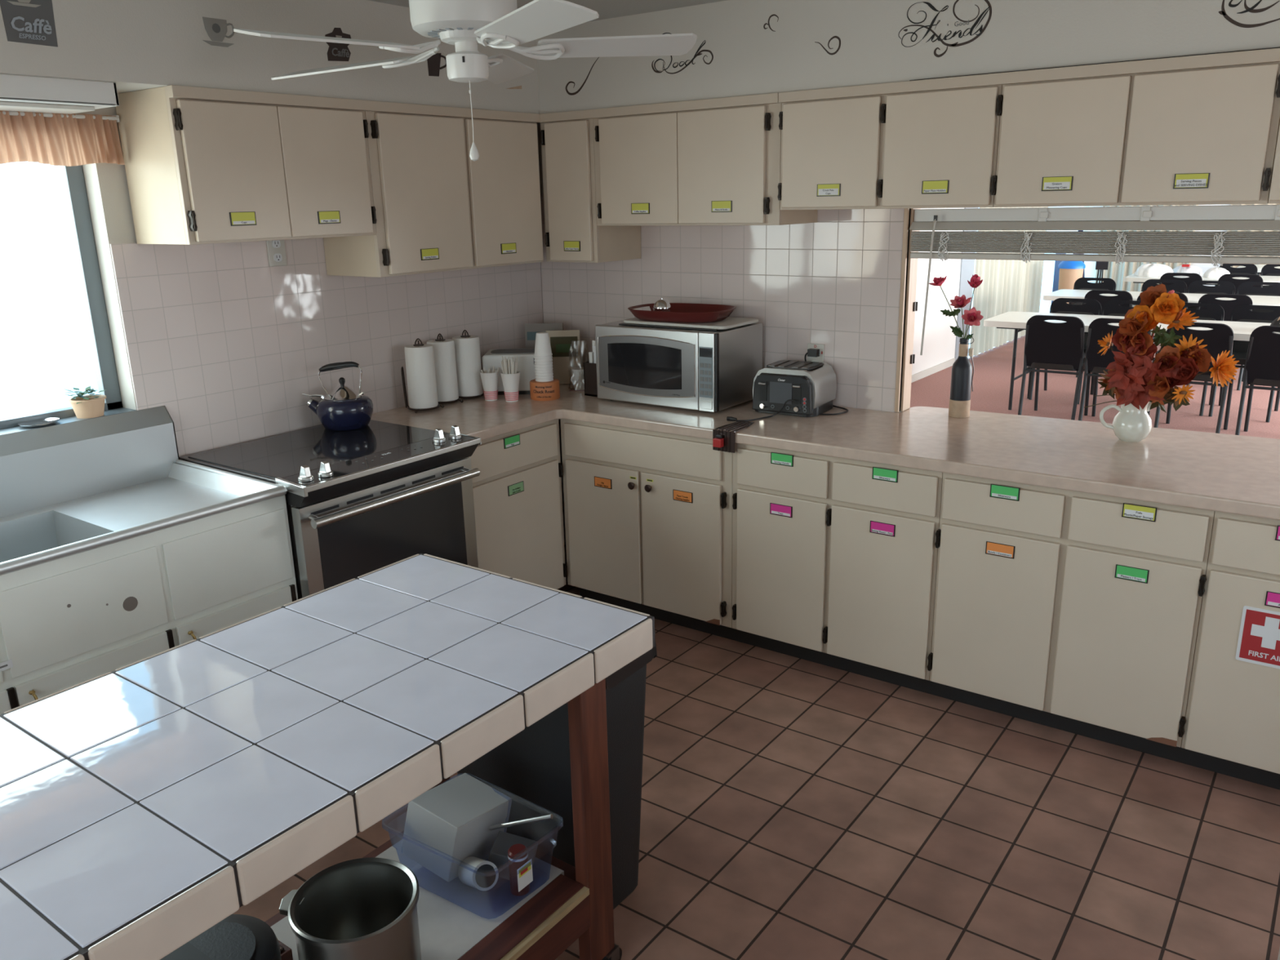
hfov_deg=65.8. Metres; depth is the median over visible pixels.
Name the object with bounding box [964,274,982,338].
flower
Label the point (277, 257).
socket
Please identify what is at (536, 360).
foam cup
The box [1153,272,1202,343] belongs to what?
folding chair
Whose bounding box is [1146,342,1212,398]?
artificial flowers
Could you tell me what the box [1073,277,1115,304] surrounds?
folding chair
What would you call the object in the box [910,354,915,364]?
jamb hinge
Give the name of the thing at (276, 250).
wall outlet
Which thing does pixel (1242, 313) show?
folding chair
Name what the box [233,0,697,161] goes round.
ceiling fan
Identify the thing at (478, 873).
paper cup sleeve
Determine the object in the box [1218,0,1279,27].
wall decal
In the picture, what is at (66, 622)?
base cabinet
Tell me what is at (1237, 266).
drape
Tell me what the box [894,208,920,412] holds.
trim
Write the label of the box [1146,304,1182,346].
leaves
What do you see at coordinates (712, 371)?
microwave
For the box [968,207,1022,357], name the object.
drape
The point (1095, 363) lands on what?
folding chair
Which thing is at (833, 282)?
wall
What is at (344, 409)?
kettle
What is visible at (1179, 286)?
folding chair
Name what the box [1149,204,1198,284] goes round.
drape
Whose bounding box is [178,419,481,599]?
stove
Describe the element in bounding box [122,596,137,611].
hole
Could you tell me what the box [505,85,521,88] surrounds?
wall decal
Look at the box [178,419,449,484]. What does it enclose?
cooktop
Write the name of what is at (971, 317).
flower
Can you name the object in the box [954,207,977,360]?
trim
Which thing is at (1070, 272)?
waste bin
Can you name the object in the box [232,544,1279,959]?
floor
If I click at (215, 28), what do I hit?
wall decal
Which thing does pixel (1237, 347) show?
folding table
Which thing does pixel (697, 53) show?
wall decal
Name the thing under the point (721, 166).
upper cabinet
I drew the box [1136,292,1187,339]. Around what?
folding chair
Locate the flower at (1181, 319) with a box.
[1153,307,1199,362]
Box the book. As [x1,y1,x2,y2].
[524,323,563,348]
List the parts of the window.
sill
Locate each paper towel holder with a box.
[400,337,444,413]
[426,333,463,403]
[452,329,484,398]
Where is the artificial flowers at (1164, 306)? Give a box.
[1126,283,1185,337]
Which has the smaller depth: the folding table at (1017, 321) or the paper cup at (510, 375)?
the paper cup at (510, 375)
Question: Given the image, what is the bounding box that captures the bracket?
[712,421,754,453]
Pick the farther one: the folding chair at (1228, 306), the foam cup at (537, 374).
the folding chair at (1228, 306)
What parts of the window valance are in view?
rod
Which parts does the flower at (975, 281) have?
stem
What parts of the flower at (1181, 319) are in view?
stem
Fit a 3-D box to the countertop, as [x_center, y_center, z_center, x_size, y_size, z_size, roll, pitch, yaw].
[0.825,-0.135,3.602,4.014,0.042,1.259,8,18,30]
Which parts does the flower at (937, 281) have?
stem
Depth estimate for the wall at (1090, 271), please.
14.74 m
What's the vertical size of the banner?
1.250 m
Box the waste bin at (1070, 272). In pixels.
[1057,261,1085,303]
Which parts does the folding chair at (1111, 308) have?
backrest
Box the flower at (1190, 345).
[1173,333,1207,362]
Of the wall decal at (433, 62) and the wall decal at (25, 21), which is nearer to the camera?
the wall decal at (25, 21)
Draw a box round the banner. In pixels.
[1051,253,1066,302]
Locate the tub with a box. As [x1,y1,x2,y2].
[529,377,559,400]
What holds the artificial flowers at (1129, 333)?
in the milk jug
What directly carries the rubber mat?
on the microwave
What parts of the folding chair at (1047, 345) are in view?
leg, leg, backrest, seat frame, seat, leg, leg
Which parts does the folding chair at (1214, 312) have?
backrest, leg, leg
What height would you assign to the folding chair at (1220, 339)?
0.842 m
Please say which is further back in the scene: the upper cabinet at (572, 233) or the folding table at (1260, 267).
the folding table at (1260, 267)
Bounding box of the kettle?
[302,361,373,431]
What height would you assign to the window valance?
0.158 m
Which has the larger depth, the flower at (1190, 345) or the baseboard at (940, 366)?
the baseboard at (940, 366)
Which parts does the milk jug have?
handle, spout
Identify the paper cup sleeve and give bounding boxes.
[457,856,498,890]
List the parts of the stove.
knob, knob, trim, control panel, oven door, handle, knob, knob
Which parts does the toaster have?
panel, plate, lever, power cord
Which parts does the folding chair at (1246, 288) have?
backrest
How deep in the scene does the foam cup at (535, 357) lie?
4.36 m
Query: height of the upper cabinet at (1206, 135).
0.412 m
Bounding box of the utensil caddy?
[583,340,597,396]
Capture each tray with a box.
[490,348,534,364]
[627,302,735,323]
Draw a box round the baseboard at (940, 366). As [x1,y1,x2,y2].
[911,358,955,382]
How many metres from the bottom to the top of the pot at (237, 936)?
0.219 m
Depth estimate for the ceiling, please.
3.70 m
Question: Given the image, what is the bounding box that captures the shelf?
[270,839,564,959]
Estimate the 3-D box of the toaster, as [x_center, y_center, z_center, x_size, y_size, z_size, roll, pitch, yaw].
[0.666,-0.399,4.037,0.354,0.232,0.298,9,19,31]
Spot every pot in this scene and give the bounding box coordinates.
[63,386,106,418]
[160,914,281,959]
[279,857,421,959]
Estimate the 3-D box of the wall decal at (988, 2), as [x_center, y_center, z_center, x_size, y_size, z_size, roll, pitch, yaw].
[0.991,-1.482,3.233,0.308,0.188,0.001,10,19,35]
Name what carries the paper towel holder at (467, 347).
on the countertop
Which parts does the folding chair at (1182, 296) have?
backrest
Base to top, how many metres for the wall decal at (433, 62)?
0.101 m
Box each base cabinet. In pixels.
[0,494,297,714]
[469,418,566,589]
[560,418,742,642]
[732,443,942,695]
[927,472,1214,762]
[1181,511,1279,790]
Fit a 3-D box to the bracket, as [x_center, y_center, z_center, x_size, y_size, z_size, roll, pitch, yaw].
[0.363,-0.168,3.801,0.097,0.086,0.216,10,19,35]
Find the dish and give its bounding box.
[17,417,59,427]
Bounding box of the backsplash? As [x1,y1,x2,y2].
[0,405,179,517]
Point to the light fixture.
(21, 106)
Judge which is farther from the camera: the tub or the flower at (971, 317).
the tub
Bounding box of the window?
[0,164,137,435]
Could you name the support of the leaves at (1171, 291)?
in the milk jug
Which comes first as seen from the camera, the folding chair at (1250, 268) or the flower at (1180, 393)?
the flower at (1180, 393)
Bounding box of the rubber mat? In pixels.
[618,322,719,330]
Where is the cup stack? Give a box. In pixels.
[533,332,553,382]
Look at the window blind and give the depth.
3.42 m
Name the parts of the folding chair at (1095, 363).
leg, leg, seat frame, seat, backrest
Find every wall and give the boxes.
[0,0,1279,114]
[75,106,543,457]
[536,122,911,544]
[911,208,963,374]
[1083,204,1231,286]
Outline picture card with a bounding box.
[546,329,580,384]
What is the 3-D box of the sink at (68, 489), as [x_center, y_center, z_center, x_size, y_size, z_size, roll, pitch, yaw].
[-2.059,0.281,2.445,0.673,0.468,2.305,10,19,35]
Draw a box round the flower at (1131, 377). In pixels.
[1105,346,1168,409]
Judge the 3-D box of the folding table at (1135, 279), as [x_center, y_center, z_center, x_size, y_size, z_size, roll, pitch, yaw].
[6.945,-1.956,11.427,2.440,0.740,0.750,10,19,35]
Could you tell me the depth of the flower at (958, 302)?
3.77 m
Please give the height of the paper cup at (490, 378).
0.149 m
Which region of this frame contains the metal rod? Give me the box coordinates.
[489,813,552,830]
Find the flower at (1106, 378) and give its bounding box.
[1097,368,1115,395]
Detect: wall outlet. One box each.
[266,240,287,266]
[807,342,824,362]
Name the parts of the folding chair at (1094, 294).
backrest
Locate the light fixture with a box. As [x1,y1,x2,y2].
[0,101,94,114]
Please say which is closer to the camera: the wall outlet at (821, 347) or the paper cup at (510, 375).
the wall outlet at (821, 347)
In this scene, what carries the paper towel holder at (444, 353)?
on the countertop
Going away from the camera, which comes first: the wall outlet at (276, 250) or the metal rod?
the metal rod
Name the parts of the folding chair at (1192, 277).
backrest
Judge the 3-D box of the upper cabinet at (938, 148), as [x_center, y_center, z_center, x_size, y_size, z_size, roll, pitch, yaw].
[0.931,-1.194,3.566,0.795,0.412,0.348,10,19,35]
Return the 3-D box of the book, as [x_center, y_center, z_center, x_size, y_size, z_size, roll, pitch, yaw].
[-0.463,-0.622,4.822,0.185,0.281,0.052,0,16,4]
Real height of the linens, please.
0.123 m
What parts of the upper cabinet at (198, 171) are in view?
door, door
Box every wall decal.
[0,0,57,46]
[202,17,234,47]
[324,27,351,61]
[426,53,446,76]
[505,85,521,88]
[565,57,599,95]
[651,32,713,74]
[763,13,778,31]
[814,35,840,54]
[897,0,991,57]
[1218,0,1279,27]
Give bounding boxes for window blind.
[909,204,1279,355]
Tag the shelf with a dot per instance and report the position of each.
(455, 918)
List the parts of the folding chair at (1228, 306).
backrest, leg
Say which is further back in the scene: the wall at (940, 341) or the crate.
the wall at (940, 341)
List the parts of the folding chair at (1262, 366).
leg, leg, seat frame, backrest, seat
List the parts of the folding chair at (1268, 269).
backrest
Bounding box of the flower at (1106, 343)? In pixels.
[1097,331,1115,355]
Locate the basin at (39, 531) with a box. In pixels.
[0,510,113,562]
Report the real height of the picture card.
0.255 m
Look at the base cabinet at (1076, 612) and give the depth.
3.15 m
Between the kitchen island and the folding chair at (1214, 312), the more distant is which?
the folding chair at (1214, 312)
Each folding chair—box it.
[1017,315,1090,420]
[1028,297,1101,404]
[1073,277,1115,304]
[1075,289,1133,377]
[1078,317,1151,420]
[1084,299,1153,402]
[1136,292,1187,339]
[1141,279,1186,293]
[1151,302,1224,416]
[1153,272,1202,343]
[1153,322,1234,433]
[1186,280,1235,309]
[1186,293,1253,390]
[1208,304,1279,422]
[1214,263,1257,286]
[1217,274,1262,294]
[1235,281,1279,312]
[1235,325,1279,435]
[1260,264,1279,287]
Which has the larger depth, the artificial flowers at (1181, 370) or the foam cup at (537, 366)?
the foam cup at (537, 366)
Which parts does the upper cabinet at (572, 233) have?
door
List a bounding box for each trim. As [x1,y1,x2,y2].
[167,47,1279,123]
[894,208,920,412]
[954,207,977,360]
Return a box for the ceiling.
[368,0,726,22]
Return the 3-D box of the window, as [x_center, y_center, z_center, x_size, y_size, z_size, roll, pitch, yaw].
[-2.380,-0.428,2.525,0.131,0.878,2.023,10,19,35]
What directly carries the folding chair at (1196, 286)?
on the floor at (991, 382)
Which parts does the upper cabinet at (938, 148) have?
door, door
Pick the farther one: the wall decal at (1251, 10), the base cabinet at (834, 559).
the base cabinet at (834, 559)
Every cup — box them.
[480,366,499,400]
[500,355,519,402]
[533,332,552,356]
[533,355,552,359]
[533,358,552,362]
[534,361,552,364]
[534,364,552,368]
[534,366,552,370]
[534,369,553,373]
[534,372,553,376]
[535,375,553,379]
[535,377,553,382]
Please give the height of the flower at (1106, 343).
0.250 m
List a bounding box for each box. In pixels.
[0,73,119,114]
[400,773,511,882]
[481,348,535,395]
[488,831,538,879]
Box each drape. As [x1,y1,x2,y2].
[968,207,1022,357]
[1012,206,1048,339]
[1094,205,1152,306]
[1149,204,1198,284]
[1223,203,1279,275]
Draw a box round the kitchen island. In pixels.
[0,553,654,959]
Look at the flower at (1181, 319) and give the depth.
3.26 m
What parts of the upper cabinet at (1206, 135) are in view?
door, door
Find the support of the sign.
attached to the base cabinet at (1232, 726)
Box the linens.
[1172,265,1202,276]
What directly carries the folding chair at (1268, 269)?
on the floor at (991, 382)
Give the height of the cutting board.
0.012 m
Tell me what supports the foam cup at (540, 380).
on the cup stack
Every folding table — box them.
[983,311,1279,409]
[1043,288,1279,310]
[1124,274,1279,286]
[1232,319,1272,352]
[1237,264,1279,275]
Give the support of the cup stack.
on the tub
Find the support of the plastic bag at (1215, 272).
on the folding table at (1135, 279)
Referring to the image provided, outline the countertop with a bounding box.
[370,383,1279,519]
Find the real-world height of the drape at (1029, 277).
2.440 m
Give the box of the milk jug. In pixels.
[1099,401,1151,442]
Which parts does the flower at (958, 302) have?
stem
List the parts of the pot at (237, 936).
flap lid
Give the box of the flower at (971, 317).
[950,306,983,339]
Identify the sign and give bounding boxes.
[1235,605,1279,669]
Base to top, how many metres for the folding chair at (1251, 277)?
0.842 m
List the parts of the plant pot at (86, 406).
pot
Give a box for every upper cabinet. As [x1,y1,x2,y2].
[115,85,377,244]
[323,111,543,277]
[540,118,641,262]
[593,102,817,226]
[777,84,1002,209]
[990,62,1279,207]
[1267,123,1279,204]
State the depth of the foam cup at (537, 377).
4.38 m
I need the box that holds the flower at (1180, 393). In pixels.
[1167,384,1195,404]
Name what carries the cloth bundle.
on the folding table at (1135, 279)
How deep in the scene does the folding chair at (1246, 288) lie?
9.77 m
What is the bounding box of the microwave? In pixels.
[595,320,762,413]
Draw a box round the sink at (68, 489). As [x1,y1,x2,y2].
[0,405,287,575]
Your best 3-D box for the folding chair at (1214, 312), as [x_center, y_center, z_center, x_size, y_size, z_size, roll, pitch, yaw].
[4.459,-1.001,8.092,0.437,0.842,0.521,10,20,35]
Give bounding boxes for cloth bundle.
[1133,263,1173,276]
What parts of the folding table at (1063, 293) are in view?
rail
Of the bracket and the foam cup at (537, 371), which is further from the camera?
the foam cup at (537, 371)
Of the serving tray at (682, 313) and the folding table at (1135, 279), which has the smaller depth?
the serving tray at (682, 313)
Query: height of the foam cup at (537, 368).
0.100 m
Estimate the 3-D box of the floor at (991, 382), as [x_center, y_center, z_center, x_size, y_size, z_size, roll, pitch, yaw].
[6.060,-0.631,8.282,7.120,0.050,12.480,10,19,35]
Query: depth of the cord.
3.91 m
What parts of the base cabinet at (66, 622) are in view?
panel, door, handle, panel, door, handle, panel, door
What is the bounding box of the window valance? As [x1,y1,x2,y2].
[0,110,124,166]
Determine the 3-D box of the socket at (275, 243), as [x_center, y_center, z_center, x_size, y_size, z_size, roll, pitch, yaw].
[-1.365,-0.886,3.714,0.005,0.030,0.034,10,19,35]
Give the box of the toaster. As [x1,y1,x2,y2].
[752,348,848,417]
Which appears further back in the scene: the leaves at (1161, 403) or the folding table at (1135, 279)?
the folding table at (1135, 279)
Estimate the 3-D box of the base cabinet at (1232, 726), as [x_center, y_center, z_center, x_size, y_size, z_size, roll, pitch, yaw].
[2.167,0.493,2.960,0.819,0.872,0.623,10,19,35]
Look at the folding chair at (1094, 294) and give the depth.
9.31 m
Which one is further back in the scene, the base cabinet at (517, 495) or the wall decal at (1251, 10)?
the base cabinet at (517, 495)
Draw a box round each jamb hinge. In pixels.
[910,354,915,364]
[912,302,917,311]
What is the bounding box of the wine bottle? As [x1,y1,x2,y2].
[948,337,973,417]
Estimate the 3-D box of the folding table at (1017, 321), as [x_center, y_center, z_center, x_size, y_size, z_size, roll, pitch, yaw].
[4.030,-0.868,7.835,2.440,0.740,0.750,10,19,35]
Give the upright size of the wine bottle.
0.313 m
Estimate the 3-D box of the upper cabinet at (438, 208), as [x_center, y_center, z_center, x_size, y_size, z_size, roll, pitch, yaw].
[-0.834,-1.193,4.092,0.348,0.624,0.924,10,19,35]
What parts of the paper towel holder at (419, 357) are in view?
tension arm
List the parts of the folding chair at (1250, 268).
backrest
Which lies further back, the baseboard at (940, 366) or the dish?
the baseboard at (940, 366)
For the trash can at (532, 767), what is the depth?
2.49 m
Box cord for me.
[726,399,795,421]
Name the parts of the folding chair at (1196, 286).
backrest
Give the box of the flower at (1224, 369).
[1195,350,1239,386]
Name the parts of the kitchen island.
shelf rail, leg, leg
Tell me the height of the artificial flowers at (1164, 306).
0.414 m
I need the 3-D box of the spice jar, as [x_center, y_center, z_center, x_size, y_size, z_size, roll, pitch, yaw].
[-0.268,0.863,2.194,0.045,0.105,0.045,10,19,35]
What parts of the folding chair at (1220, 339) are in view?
leg, leg, backrest, seat frame, seat, leg, leg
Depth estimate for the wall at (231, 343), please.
3.72 m
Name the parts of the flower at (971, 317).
stem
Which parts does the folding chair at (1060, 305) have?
leg, leg, backrest, leg, seat, leg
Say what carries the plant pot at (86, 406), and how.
on the window
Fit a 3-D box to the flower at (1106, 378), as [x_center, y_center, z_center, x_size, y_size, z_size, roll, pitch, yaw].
[1.646,-0.321,3.409,0.128,0.126,0.070,3,17,16]
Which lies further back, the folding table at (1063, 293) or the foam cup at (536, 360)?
the folding table at (1063, 293)
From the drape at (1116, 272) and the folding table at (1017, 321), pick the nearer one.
the folding table at (1017, 321)
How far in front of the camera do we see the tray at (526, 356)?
4.48 m
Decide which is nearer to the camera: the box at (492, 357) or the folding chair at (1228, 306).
the box at (492, 357)
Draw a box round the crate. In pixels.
[278,940,293,959]
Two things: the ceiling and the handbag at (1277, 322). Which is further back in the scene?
the handbag at (1277, 322)
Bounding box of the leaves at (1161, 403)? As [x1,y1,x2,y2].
[1096,368,1190,413]
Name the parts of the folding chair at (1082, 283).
backrest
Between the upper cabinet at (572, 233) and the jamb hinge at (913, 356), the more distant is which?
the upper cabinet at (572, 233)
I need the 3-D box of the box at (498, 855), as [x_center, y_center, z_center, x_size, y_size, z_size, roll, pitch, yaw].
[-0.290,0.857,2.248,0.105,0.080,0.080,1,16,7]
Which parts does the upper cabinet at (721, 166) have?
door, door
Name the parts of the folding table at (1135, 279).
rail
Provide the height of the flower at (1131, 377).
0.227 m
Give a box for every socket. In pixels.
[271,240,280,248]
[273,253,282,262]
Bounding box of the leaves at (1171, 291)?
[1084,289,1174,408]
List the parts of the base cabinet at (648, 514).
door, knob, false drawer, knob, door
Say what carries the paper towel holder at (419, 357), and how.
on the countertop
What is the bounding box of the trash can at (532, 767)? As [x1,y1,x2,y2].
[457,631,657,909]
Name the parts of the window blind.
ladder cord, ladder cord, rail, ladder cord, ladder cord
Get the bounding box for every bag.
[569,366,584,391]
[1203,266,1230,277]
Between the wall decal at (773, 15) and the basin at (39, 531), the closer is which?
the basin at (39, 531)
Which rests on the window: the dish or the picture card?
the dish
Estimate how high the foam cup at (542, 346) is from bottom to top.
0.100 m
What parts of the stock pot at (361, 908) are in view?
handle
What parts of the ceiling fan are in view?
blade, blade, blade arm, blade arm, pull chain, chain pull, blade arm, blade arm, blade, blade arm, blade, blade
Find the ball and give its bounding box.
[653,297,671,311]
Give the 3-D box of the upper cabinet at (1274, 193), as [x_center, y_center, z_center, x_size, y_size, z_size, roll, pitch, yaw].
[2.216,-0.966,2.664,0.821,0.412,0.342,10,19,35]
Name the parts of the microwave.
door trim, door, control panel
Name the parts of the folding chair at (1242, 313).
leg, leg, seat frame, seat, backrest, leg, leg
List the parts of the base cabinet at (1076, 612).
door, drawer, door, drawer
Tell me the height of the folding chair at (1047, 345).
0.842 m
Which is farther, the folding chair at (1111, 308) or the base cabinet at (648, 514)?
the folding chair at (1111, 308)
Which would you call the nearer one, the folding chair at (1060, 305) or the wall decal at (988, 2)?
the wall decal at (988, 2)
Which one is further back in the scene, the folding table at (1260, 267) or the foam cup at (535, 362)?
the folding table at (1260, 267)
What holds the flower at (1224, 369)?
in the milk jug
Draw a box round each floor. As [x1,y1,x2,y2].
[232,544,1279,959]
[910,334,1279,439]
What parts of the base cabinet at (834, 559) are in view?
door, drawer, door, drawer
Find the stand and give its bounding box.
[1095,261,1108,283]
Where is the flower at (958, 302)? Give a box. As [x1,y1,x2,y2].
[948,294,971,338]
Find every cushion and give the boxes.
[1230,272,1250,274]
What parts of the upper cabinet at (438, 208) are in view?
door, door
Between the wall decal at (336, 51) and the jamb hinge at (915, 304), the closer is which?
the wall decal at (336, 51)
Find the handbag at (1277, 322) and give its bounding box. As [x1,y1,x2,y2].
[1270,316,1279,332]
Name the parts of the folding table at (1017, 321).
rail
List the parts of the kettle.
spout, whistle lever, handle, lid knob, lid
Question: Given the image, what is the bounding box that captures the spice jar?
[507,844,529,896]
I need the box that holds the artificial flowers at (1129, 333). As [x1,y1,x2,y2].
[1111,308,1157,360]
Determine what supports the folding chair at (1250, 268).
on the floor at (991, 382)
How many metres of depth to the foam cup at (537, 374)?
4.38 m
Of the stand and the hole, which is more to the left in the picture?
the hole
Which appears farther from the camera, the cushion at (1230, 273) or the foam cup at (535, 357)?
the cushion at (1230, 273)
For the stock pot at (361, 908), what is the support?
on the kitchen island
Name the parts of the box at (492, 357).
foot plate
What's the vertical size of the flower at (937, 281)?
0.281 m
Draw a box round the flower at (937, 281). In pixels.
[928,275,963,338]
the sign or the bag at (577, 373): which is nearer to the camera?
the sign
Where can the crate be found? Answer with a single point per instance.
(286, 952)
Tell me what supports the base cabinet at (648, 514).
on the floor at (793, 808)
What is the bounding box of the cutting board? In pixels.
[623,316,758,329]

